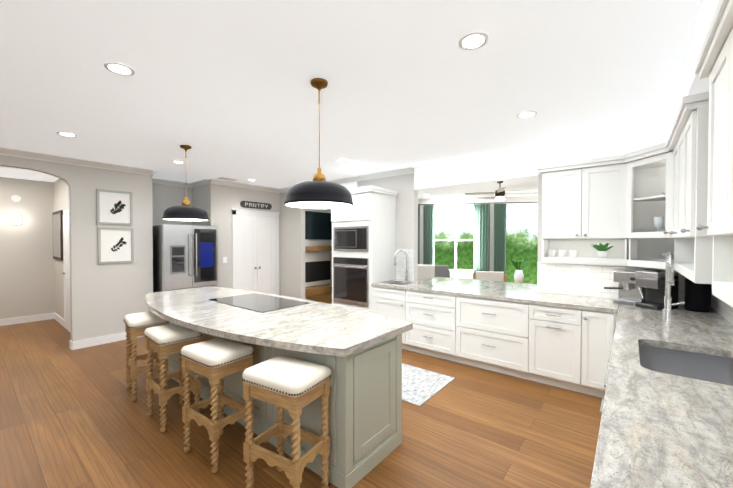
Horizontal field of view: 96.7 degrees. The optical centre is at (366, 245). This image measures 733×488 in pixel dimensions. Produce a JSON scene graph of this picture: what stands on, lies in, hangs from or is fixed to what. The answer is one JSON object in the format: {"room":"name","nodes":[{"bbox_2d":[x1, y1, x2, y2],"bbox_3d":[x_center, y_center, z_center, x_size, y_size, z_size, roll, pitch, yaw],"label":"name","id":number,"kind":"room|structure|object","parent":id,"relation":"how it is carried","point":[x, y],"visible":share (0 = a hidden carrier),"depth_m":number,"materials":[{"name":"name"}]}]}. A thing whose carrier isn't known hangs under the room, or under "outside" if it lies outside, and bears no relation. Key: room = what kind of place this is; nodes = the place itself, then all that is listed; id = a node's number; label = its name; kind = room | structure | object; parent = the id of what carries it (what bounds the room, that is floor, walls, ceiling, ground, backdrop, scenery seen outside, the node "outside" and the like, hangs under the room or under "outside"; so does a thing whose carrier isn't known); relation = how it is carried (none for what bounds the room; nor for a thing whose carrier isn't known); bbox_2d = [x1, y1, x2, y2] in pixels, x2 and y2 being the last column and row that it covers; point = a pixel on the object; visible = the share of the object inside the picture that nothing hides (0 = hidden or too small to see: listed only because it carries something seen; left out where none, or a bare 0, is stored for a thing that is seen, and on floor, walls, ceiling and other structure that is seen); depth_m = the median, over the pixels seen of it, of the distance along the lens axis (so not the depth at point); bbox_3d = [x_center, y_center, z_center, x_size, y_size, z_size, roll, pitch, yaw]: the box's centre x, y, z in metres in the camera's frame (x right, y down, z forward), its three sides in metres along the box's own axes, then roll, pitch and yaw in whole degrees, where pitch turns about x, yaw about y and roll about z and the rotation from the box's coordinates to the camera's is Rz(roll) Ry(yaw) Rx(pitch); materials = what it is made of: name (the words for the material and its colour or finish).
{"room":"kitchen","nodes":[
{"label":"kitchen","id":0,"kind":"room"},
{"bbox_2d":[0,177,51,318],"bbox_3d":[-7.655,0.126,5.039,0.120,2.760,4.340,1,1,39],"label":"wall","id":1,"kind":"structure","parent":0,"point":[31,277],"depth_m":6.29,"materials":[{"name":"beige paint"}]},
{"bbox_2d":[11,215,20,224],"bbox_3d":[-6.628,-0.480,6.168,0.049,0.170,0.130,1,1,39],"label":"sconce","id":2,"kind":"object","parent":1,"relation":"attached to","point":[15,220],"visible":0.89,"depth_m":6.15,"materials":[{"name":"white"}]},
{"bbox_2d":[11,195,20,201],"bbox_3d":[-6.634,-0.890,6.167,0.034,0.130,0.130,1,1,39],"label":"smoke detector","id":3,"kind":"object","parent":1,"relation":"attached to","point":[15,198],"visible":1,"depth_m":6.16,"materials":[{"name":"white plastic"}]},
{"bbox_2d":[0,313,53,325],"bbox_3d":[-7.640,1.447,4.968,0.016,0.120,4.220,1,1,39],"label":"baseboard","id":4,"kind":"structure","parent":1,"relation":"attached to","point":[25,319],"depth_m":6.29,"materials":[{"name":"white wood"}]},
{"bbox_2d":[52,178,68,318],"bbox_3d":[-5.241,0.115,5.802,2.680,2.760,0.120,1,1,39],"label":"wall","id":5,"kind":"structure","parent":0,"point":[60,190],"depth_m":6.31,"materials":[{"name":"beige paint"}]},
{"bbox_2d":[52,210,62,259],"bbox_3d":[-5.935,-0.191,6.259,0.860,0.920,0.032,1,1,39],"label":"mirror","id":6,"kind":"object","parent":5,"relation":"attached to","point":[57,218],"visible":1,"depth_m":6.15,"materials":[{"name":"brown wood"}]},
{"bbox_2d":[54,313,70,332],"bbox_3d":[-5.272,1.436,5.758,2.650,0.120,0.016,1,1,39],"label":"baseboard","id":7,"kind":"structure","parent":5,"relation":"attached to","point":[56,316],"depth_m":6.10,"materials":[{"name":"white wood"}]},
{"bbox_2d":[62,209,70,327],"bbox_3d":[-5.150,0.438,5.616,0.900,2.120,0.059,1,1,39],"label":"hall door","id":8,"kind":"structure","parent":5,"relation":"in","point":[66,261],"depth_m":5.74,"materials":[{"name":"white wood"}]},
{"bbox_2d":[0,155,279,341],"bbox_3d":[-4.434,0.132,4.572,0.120,2.760,7.660,1,1,39],"label":"wall","id":9,"kind":"structure","parent":0,"point":[106,299],"depth_m":5.08,"materials":[{"name":"grey paint"}]},
{"bbox_2d":[0,147,153,175],"bbox_3d":[-5.173,-1.190,3.486,0.070,0.085,5.070,1,1,39],"label":"crown molding","id":10,"kind":"structure","parent":9,"relation":"attached to","point":[58,159],"depth_m":4.66,"materials":[{"name":"white wood"}]},
{"bbox_2d":[70,332,141,349],"bbox_3d":[-3.931,1.445,5.106,0.016,0.120,1.046,1,1,39],"label":"baseboard","id":11,"kind":"structure","parent":9,"relation":"attached to","point":[85,343],"depth_m":4.93,"materials":[{"name":"white wood"}]},
{"bbox_2d":[96,189,132,224],"bbox_3d":[-3.920,-0.590,5.079,0.030,0.530,0.450,1,1,39],"label":"picture","id":12,"kind":"object","parent":9,"relation":"attached to","point":[113,207],"visible":1,"depth_m":5.07,"materials":[{"name":"grey paper"}]},
{"bbox_2d":[98,227,133,263],"bbox_3d":[-3.913,0.000,5.095,0.030,0.550,0.450,1,1,39],"label":"picture","id":13,"kind":"object","parent":9,"relation":"attached to","point":[115,245],"visible":1,"depth_m":5.09,"materials":[{"name":"grey paper"}]},
{"bbox_2d":[211,179,278,192],"bbox_3d":[-2.490,-1.237,6.810,0.070,0.085,1.505,1,1,39],"label":"crown molding","id":14,"kind":"structure","parent":9,"relation":"attached to","point":[214,181],"depth_m":6.74,"materials":[{"name":"white wood"}]},
{"bbox_2d":[231,209,278,294],"bbox_3d":[-2.346,0.366,7.016,0.063,2.225,1.140,1,1,39],"label":"pantry door","id":15,"kind":"structure","parent":9,"relation":"in","point":[255,250],"depth_m":7.00,"materials":[{"name":"white wood"}]},
{"bbox_2d":[240,201,271,209],"bbox_3d":[-2.364,-0.862,7.013,0.016,0.140,0.760,1,1,39],"label":"sign","id":16,"kind":"object","parent":9,"relation":"attached to","point":[254,205],"visible":1,"depth_m":6.99,"materials":[{"name":"grey metal"}]},
{"bbox_2d":[152,183,191,224],"bbox_3d":[-3.968,0.106,6.423,0.120,2.760,1.225,1,1,39],"label":"wall","id":17,"kind":"structure","parent":0,"point":[167,196],"depth_m":6.41,"materials":[{"name":"grey paint"}]},
{"bbox_2d":[152,178,189,187],"bbox_3d":[-3.895,-1.230,6.344,0.070,0.085,0.985,1,1,39],"label":"crown molding","id":18,"kind":"structure","parent":17,"relation":"attached to","point":[158,181],"depth_m":6.39,"materials":[{"name":"white wood"}]},
{"bbox_2d":[192,184,207,225],"bbox_3d":[-3.318,0.104,6.608,0.660,2.760,0.120,1,1,39],"label":"wall","id":19,"kind":"structure","parent":0,"point":[200,193],"depth_m":6.51,"materials":[{"name":"grey paint"}]},
{"bbox_2d":[190,179,209,187],"bbox_3d":[-3.296,-1.232,6.449,0.690,0.085,0.070,1,1,39],"label":"crown molding","id":20,"kind":"structure","parent":19,"relation":"attached to","point":[202,182],"depth_m":6.46,"materials":[{"name":"white wood"}]},
{"bbox_2d":[0,293,603,487],"bbox_3d":[0.263,1.488,8.087,18.000,0.050,21.000,1,1,39],"label":"floor","id":21,"kind":"structure","parent":0,"point":[75,418],"depth_m":2.68,"materials":[{"name":"brown wood"}]},
{"bbox_2d":[123,311,168,401],"bbox_3d":[-2.312,1.127,3.426,0.356,0.803,0.473,-1,1,-42],"label":"stool","id":22,"kind":"object","parent":21,"relation":"on","point":[138,324],"visible":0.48,"depth_m":3.27,"materials":[{"name":"brown wood"}]},
{"bbox_2d":[143,323,201,432],"bbox_3d":[-1.727,1.134,2.909,0.473,0.803,0.356,1,1,42],"label":"stool","id":23,"kind":"object","parent":21,"relation":"on","point":[163,341],"visible":0.81,"depth_m":2.80,"materials":[{"name":"brown wood"}]},
{"bbox_2d":[153,224,217,292],"bbox_3d":[-3.361,0.568,5.967,0.926,1.850,0.910,1,1,39],"label":"fridge","id":24,"kind":"object","parent":21,"relation":"on","point":[185,256],"visible":0.65,"depth_m":5.62,"materials":[{"name":"silver metal"}]},
{"bbox_2d":[180,337,253,472],"bbox_3d":[-1.111,1.141,2.430,0.473,0.803,0.356,1,1,35],"label":"stool","id":25,"kind":"object","parent":21,"relation":"on","point":[214,361],"visible":0.92,"depth_m":2.34,"materials":[{"name":"brown wood"}]},
{"bbox_2d":[154,322,401,487],"bbox_3d":[-1.190,1.087,3.303,3.250,0.885,0.656,1,1,39],"label":"kitchen island","id":26,"kind":"object","parent":21,"relation":"on","point":[358,353],"depth_m":2.25,"materials":[{"name":"wood"}]},
{"bbox_2d":[146,286,412,365],"bbox_3d":[-1.231,0.629,3.253,3.330,0.047,1.280,1,1,39],"label":"island countertop","id":27,"kind":"structure","parent":26,"relation":"on","point":[316,332],"depth_m":2.57,"materials":[{"name":"white stone"}]},
{"bbox_2d":[210,294,305,313],"bbox_3d":[-1.164,0.599,3.488,1.020,0.007,0.570,1,1,39],"label":"cooktop","id":28,"kind":"object","parent":27,"relation":"in","point":[260,302],"depth_m":3.43,"materials":[{"name":"grey glass"}]},
{"bbox_2d":[241,355,331,487],"bbox_3d":[-0.491,1.146,2.020,0.473,0.803,0.356,0,1,30],"label":"stool","id":29,"kind":"object","parent":21,"relation":"on","point":[294,386],"visible":1,"depth_m":1.95,"materials":[{"name":"brown wood"}]},
{"bbox_2d":[305,208,331,296],"bbox_3d":[-1.384,0.060,9.846,0.400,2.758,2.000,1,1,39],"label":"shelving unit","id":30,"kind":"object","parent":21,"relation":"on","point":[318,266],"visible":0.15,"depth_m":9.87,"materials":[{"name":"brown wood"}]},
{"bbox_2d":[305,211,331,239],"bbox_3d":[-1.435,-0.592,9.884,0.139,0.820,1.450,1,1,39],"label":"wall-mounted tv","id":31,"kind":"object","parent":30,"relation":"attached to","point":[318,225],"visible":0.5,"depth_m":9.82,"materials":[{"name":"black plastic"}]},
{"bbox_2d":[331,186,397,312],"bbox_3d":[-0.074,0.294,5.495,0.958,2.410,0.741,1,1,39],"label":"tall cabinet","id":32,"kind":"object","parent":21,"relation":"on","point":[363,240],"visible":0.69,"depth_m":5.21,"materials":[{"name":"white wood"}]},
{"bbox_2d":[371,284,406,349],"bbox_3d":[0.525,1.063,5.065,0.604,0.885,0.675,1,1,39],"label":"base cabinet","id":33,"kind":"object","parent":21,"relation":"on","point":[388,302],"depth_m":4.76,"materials":[{"name":"white wood"}]},
{"bbox_2d":[402,363,454,406],"bbox_3d":[0.148,1.518,3.907,1.570,0.008,0.810,1,1,39],"label":"rug","id":34,"kind":"object","parent":21,"relation":"on","point":[420,386],"visible":0.29,"depth_m":3.58,"materials":[{"name":"white fabric"}]},
{"bbox_2d":[407,288,454,361],"bbox_3d":[1.027,1.068,4.660,0.815,0.885,0.675,1,1,39],"label":"base cabinet","id":35,"kind":"object","parent":21,"relation":"on","point":[432,314],"depth_m":4.36,"materials":[{"name":"white wood"}]},
{"bbox_2d":[418,264,449,279],"bbox_3d":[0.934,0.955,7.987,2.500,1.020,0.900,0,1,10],"label":"chair","id":36,"kind":"object","parent":21,"relation":"on","point":[427,271],"visible":0.08,"depth_m":7.84,"materials":[{"name":"grey fabric"}]},
{"bbox_2d":[473,271,506,281],"bbox_3d":[2.795,1.022,7.430,0.700,0.900,0.710,0,1,19],"label":"armchair","id":37,"kind":"object","parent":21,"relation":"on","point":[491,276],"visible":0.19,"depth_m":7.11,"materials":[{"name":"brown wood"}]},
{"bbox_2d":[455,296,534,380],"bbox_3d":[1.700,1.076,4.117,0.914,0.885,0.675,1,1,39],"label":"base cabinet","id":38,"kind":"object","parent":21,"relation":"on","point":[492,335],"depth_m":3.84,"materials":[{"name":"white wood"}]},
{"bbox_2d":[427,277,550,291],"bbox_3d":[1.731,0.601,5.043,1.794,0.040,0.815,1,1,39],"label":"dining table","id":39,"kind":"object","parent":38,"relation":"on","point":[435,280],"depth_m":4.87,"materials":[{"name":"grey stone"}]},
{"bbox_2d":[511,259,527,282],"bbox_3d":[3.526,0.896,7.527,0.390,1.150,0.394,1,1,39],"label":"potted plant","id":40,"kind":"object","parent":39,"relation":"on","point":[518,276],"visible":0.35,"depth_m":7.46,"materials":[{"name":"white ceramic"}]},
{"bbox_2d":[379,280,618,311],"bbox_3d":[1.448,0.611,4.307,2.985,0.040,0.685,1,1,39],"label":"countertop","id":41,"kind":"structure","parent":38,"relation":"on","point":[601,302],"depth_m":3.96,"materials":[{"name":"grey stone"}]},
{"bbox_2d":[604,270,645,305],"bbox_3d":[2.703,0.435,3.416,0.343,0.335,0.294,1,1,39],"label":"espresso machine","id":42,"kind":"object","parent":41,"relation":"on","point":[630,293],"visible":0.85,"depth_m":3.36,"materials":[{"name":"silver metal"}]},
{"bbox_2d":[535,304,590,393],"bbox_3d":[2.217,1.082,3.699,0.544,0.885,0.675,1,1,39],"label":"base cabinet","id":43,"kind":"object","parent":21,"relation":"on","point":[555,325],"depth_m":3.41,"materials":[{"name":"white wood"}]},
{"bbox_2d":[587,308,617,397],"bbox_3d":[2.475,1.085,3.491,0.355,0.885,0.675,1,1,39],"label":"base cabinet","id":44,"kind":"object","parent":21,"relation":"on","point":[603,324],"depth_m":3.21,"materials":[{"name":"white wood"}]},
{"bbox_2d":[590,266,732,487],"bbox_3d":[1.163,0.903,1.027,0.737,1.316,6.157,1,1,39],"label":"countertop","id":45,"kind":"structure","parent":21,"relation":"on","point":[666,409],"depth_m":1.32,"materials":[{"name":"white stone"}]},
{"bbox_2d":[635,270,678,309],"bbox_3d":[2.821,0.425,3.169,0.280,0.362,0.200,0,1,-16],"label":"coffee maker","id":46,"kind":"object","parent":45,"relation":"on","point":[652,282],"visible":0.94,"depth_m":3.11,"materials":[{"name":"silver plastic"}]},
{"bbox_2d":[662,252,684,315],"bbox_3d":[2.615,0.332,2.760,0.143,0.558,0.280,1,1,39],"label":"faucet","id":47,"kind":"object","parent":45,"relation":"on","point":[667,309],"visible":1,"depth_m":2.84,"materials":[{"name":"silver metal"}]},
{"bbox_2d":[684,278,710,311],"bbox_3d":[3.090,0.458,3.040,0.176,0.300,0.176,1,1,39],"label":"canister","id":48,"kind":"object","parent":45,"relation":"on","point":[697,297],"visible":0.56,"depth_m":2.98,"materials":[{"name":"black plastic"}]},
{"bbox_2d":[0,0,700,197],"bbox_3d":[0.263,-1.321,8.047,18.000,0.050,21.000,1,1,39],"label":"ceiling","id":49,"kind":"structure","parent":0,"point":[224,88],"depth_m":2.40,"materials":[{"name":"white paint"}]},
{"bbox_2d":[57,132,76,136],"bbox_3d":[-3.325,-1.230,3.619,0.169,0.007,0.169,0,1,30],"label":"recessed light","id":50,"kind":"object","parent":49,"relation":"in","point":[66,134],"depth_m":3.61,"materials":[{"name":"white plastic"}]},
{"bbox_2d":[104,62,134,75],"bbox_3d":[-1.699,-1.211,2.243,0.169,0.007,0.169,0,1,15],"label":"recessed light","id":51,"kind":"object","parent":49,"relation":"in","point":[117,68],"depth_m":2.24,"materials":[{"name":"white plastic"}]},
{"bbox_2d":[162,145,208,220],"bbox_3d":[-2.256,-0.781,4.074,0.508,0.919,0.508,1,1,39],"label":"pendant light","id":52,"kind":"object","parent":49,"relation":"hanging from","point":[185,211],"visible":1,"depth_m":3.93,"materials":[{"name":"black metal"}]},
{"bbox_2d":[216,177,237,180],"bbox_3d":[-2.649,-1.265,6.223,0.200,0.010,0.340,1,1,39],"label":"ceiling vent","id":53,"kind":"object","parent":49,"relation":"in","point":[224,178],"visible":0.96,"depth_m":6.22,"materials":[{"name":"white"}]},
{"bbox_2d":[284,78,352,208],"bbox_3d":[-0.353,-0.758,2.435,0.508,0.919,0.508,1,1,39],"label":"pendant light","id":54,"kind":"object","parent":49,"relation":"hanging from","point":[318,191],"visible":1,"depth_m":2.29,"materials":[{"name":"black metal"}]},
{"bbox_2d":[336,158,347,160],"bbox_3d":[-0.358,-1.246,4.746,0.169,0.007,0.169,1,1,33],"label":"recessed light","id":55,"kind":"object","parent":49,"relation":"in","point":[339,159],"depth_m":4.72,"materials":[{"name":"white plastic"}]},
{"bbox_2d":[458,32,487,49],"bbox_3d":[0.632,-1.207,1.929,0.169,0.007,0.169,0,1,15],"label":"recessed light","id":56,"kind":"object","parent":49,"relation":"in","point":[473,40],"depth_m":1.92,"materials":[{"name":"white plastic"}]},
{"bbox_2d":[465,181,536,201],"bbox_3d":[2.640,-1.071,6.441,1.025,0.404,1.025,0,1,-26],"label":"ceiling fan","id":57,"kind":"object","parent":49,"relation":"hanging from","point":[499,193],"visible":0.98,"depth_m":6.39,"materials":[{"name":"brown metal"}]},
{"bbox_2d":[517,111,536,118],"bbox_3d":[1.500,-1.222,3.054,0.169,0.007,0.169,1,1,33],"label":"recessed light","id":58,"kind":"object","parent":49,"relation":"in","point":[527,114],"depth_m":3.04,"materials":[{"name":"white plastic"}]},
{"bbox_2d":[537,0,718,165],"bbox_3d":[1.660,-1.062,2.207,1.484,0.306,3.659,1,1,39],"label":"soffit ceiling","id":59,"kind":"structure","parent":49,"relation":"attached to","point":[648,130],"depth_m":3.12,"materials":[{"name":"white paint"}]},
{"bbox_2d":[418,196,537,278],"bbox_3d":[3.618,0.071,8.965,9.531,2.760,4.824,1,1,39],"label":"wall","id":60,"kind":"structure","parent":0,"point":[442,202],"depth_m":8.81,"materials":[{"name":"grey paint"}]},
{"bbox_2d":[434,209,473,272],"bbox_3d":[2.449,-0.129,8.938,1.310,1.740,0.171,0,1,9],"label":"window","id":61,"kind":"structure","parent":60,"relation":"in","point":[455,270],"depth_m":8.92,"materials":[{"name":"white wood"}]},
{"bbox_2d":[418,202,537,279],"bbox_3d":[2.648,0.143,8.775,6.800,2.562,0.070,0,1,10],"label":"curtains","id":62,"kind":"object","parent":60,"relation":"hanging from","point":[481,236],"visible":0.31,"depth_m":8.69,"materials":[{"name":"green fabric"}]},
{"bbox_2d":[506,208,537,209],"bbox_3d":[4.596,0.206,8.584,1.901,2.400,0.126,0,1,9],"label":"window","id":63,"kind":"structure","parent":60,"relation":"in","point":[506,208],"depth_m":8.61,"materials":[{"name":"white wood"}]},
{"bbox_2d":[280,148,711,298],"bbox_3d":[0.694,0.120,5.432,7.020,2.760,0.120,1,1,39],"label":"wall","id":64,"kind":"structure","parent":0,"point":[521,164],"depth_m":5.32,"materials":[{"name":"grey paint"}]},
{"bbox_2d":[279,167,413,192],"bbox_3d":[-0.626,-1.230,6.357,3.540,0.085,0.070,1,1,39],"label":"crown molding","id":65,"kind":"structure","parent":64,"relation":"attached to","point":[409,170],"depth_m":5.78,"materials":[{"name":"white wood"}]},
{"bbox_2d":[541,156,636,239],"bbox_3d":[2.466,-0.478,3.665,0.825,0.805,0.388,1,1,39],"label":"upper cabinet","id":66,"kind":"object","parent":64,"relation":"attached to","point":[618,203],"depth_m":3.52,"materials":[{"name":"white wood"}]},
{"bbox_2d":[548,250,557,256],"bbox_3d":[2.220,0.093,3.879,0.109,0.085,0.083,1,1,39],"label":"mug","id":67,"kind":"object","parent":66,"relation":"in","point":[551,253],"visible":0.98,"depth_m":3.86,"materials":[{"name":"white ceramic"}]},
{"bbox_2d":[558,250,568,256],"bbox_3d":[2.305,0.094,3.810,0.109,0.085,0.083,1,1,39],"label":"mug","id":68,"kind":"object","parent":66,"relation":"in","point":[561,253],"visible":0.98,"depth_m":3.79,"materials":[{"name":"white ceramic"}]},
{"bbox_2d":[569,250,580,257],"bbox_3d":[2.391,0.095,3.741,0.109,0.085,0.083,1,1,39],"label":"mug","id":69,"kind":"object","parent":66,"relation":"in","point":[573,253],"visible":1,"depth_m":3.72,"materials":[{"name":"white ceramic"}]},
{"bbox_2d":[592,243,612,257],"bbox_3d":[2.584,0.050,3.578,0.218,0.180,0.268,1,1,39],"label":"potted plant","id":70,"kind":"object","parent":66,"relation":"in","point":[602,251],"visible":0.98,"depth_m":3.54,"materials":[{"name":"white"}]},
{"bbox_2d":[654,217,663,231],"bbox_3d":[2.911,-0.185,3.214,0.147,0.190,0.070,0,1,-12],"label":"drinking glass","id":71,"kind":"object","parent":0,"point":[659,222],"depth_m":3.19,"materials":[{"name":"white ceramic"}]},
{"bbox_3d":[1.066,0.193,0.210,0.120,2.760,7.780,1,1,39],"label":"wall","id":72,"kind":"structure","parent":0,"visible":0},
{"bbox_2d":[661,132,676,239],"bbox_3d":[2.695,-0.463,2.626,0.388,0.805,0.492,1,1,39],"label":"upper cabinet","id":73,"kind":"object","parent":72,"relation":"attached to","point":[670,214],"depth_m":2.88,"materials":[{"name":"white wood"}]},
{"bbox_2d":[673,124,680,239],"bbox_3d":[2.475,-0.459,2.322,0.349,0.805,0.509,1,1,39],"label":"upper cabinet","id":74,"kind":"object","parent":72,"relation":"attached to","point":[678,125],"depth_m":2.53,"materials":[{"name":"white wood"}]},
{"bbox_2d":[677,100,704,239],"bbox_3d":[2.254,-0.455,2.049,0.349,0.805,0.446,1,1,39],"label":"upper cabinet","id":75,"kind":"object","parent":72,"relation":"attached to","point":[693,122],"depth_m":1.99,"materials":[{"name":"white wood"}]},
{"bbox_2d":[701,32,720,239],"bbox_3d":[1.624,-0.444,1.268,0.349,0.805,0.480,1,1,39],"label":"upper cabinet","id":76,"kind":"object","parent":72,"relation":"attached to","point":[713,65],"depth_m":1.51,"materials":[{"name":"white wood"}]},
{"bbox_2d":[717,4,732,239],"bbox_3d":[1.271,-0.438,0.831,0.349,0.805,0.896,1,1,39],"label":"upper cabinet","id":77,"kind":"object","parent":72,"relation":"attached to","point":[725,85],"depth_m":1.27,"materials":[{"name":"white wood"}]},
{"label":"outside","id":78,"kind":"structure","parent":0,"visible":0},
{"bbox_2d":[434,210,537,283],"bbox_3d":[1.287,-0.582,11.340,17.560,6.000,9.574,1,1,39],"label":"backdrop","id":79,"kind":"structure","parent":78,"point":[521,234],"depth_m":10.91,"materials":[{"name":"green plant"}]}
]}

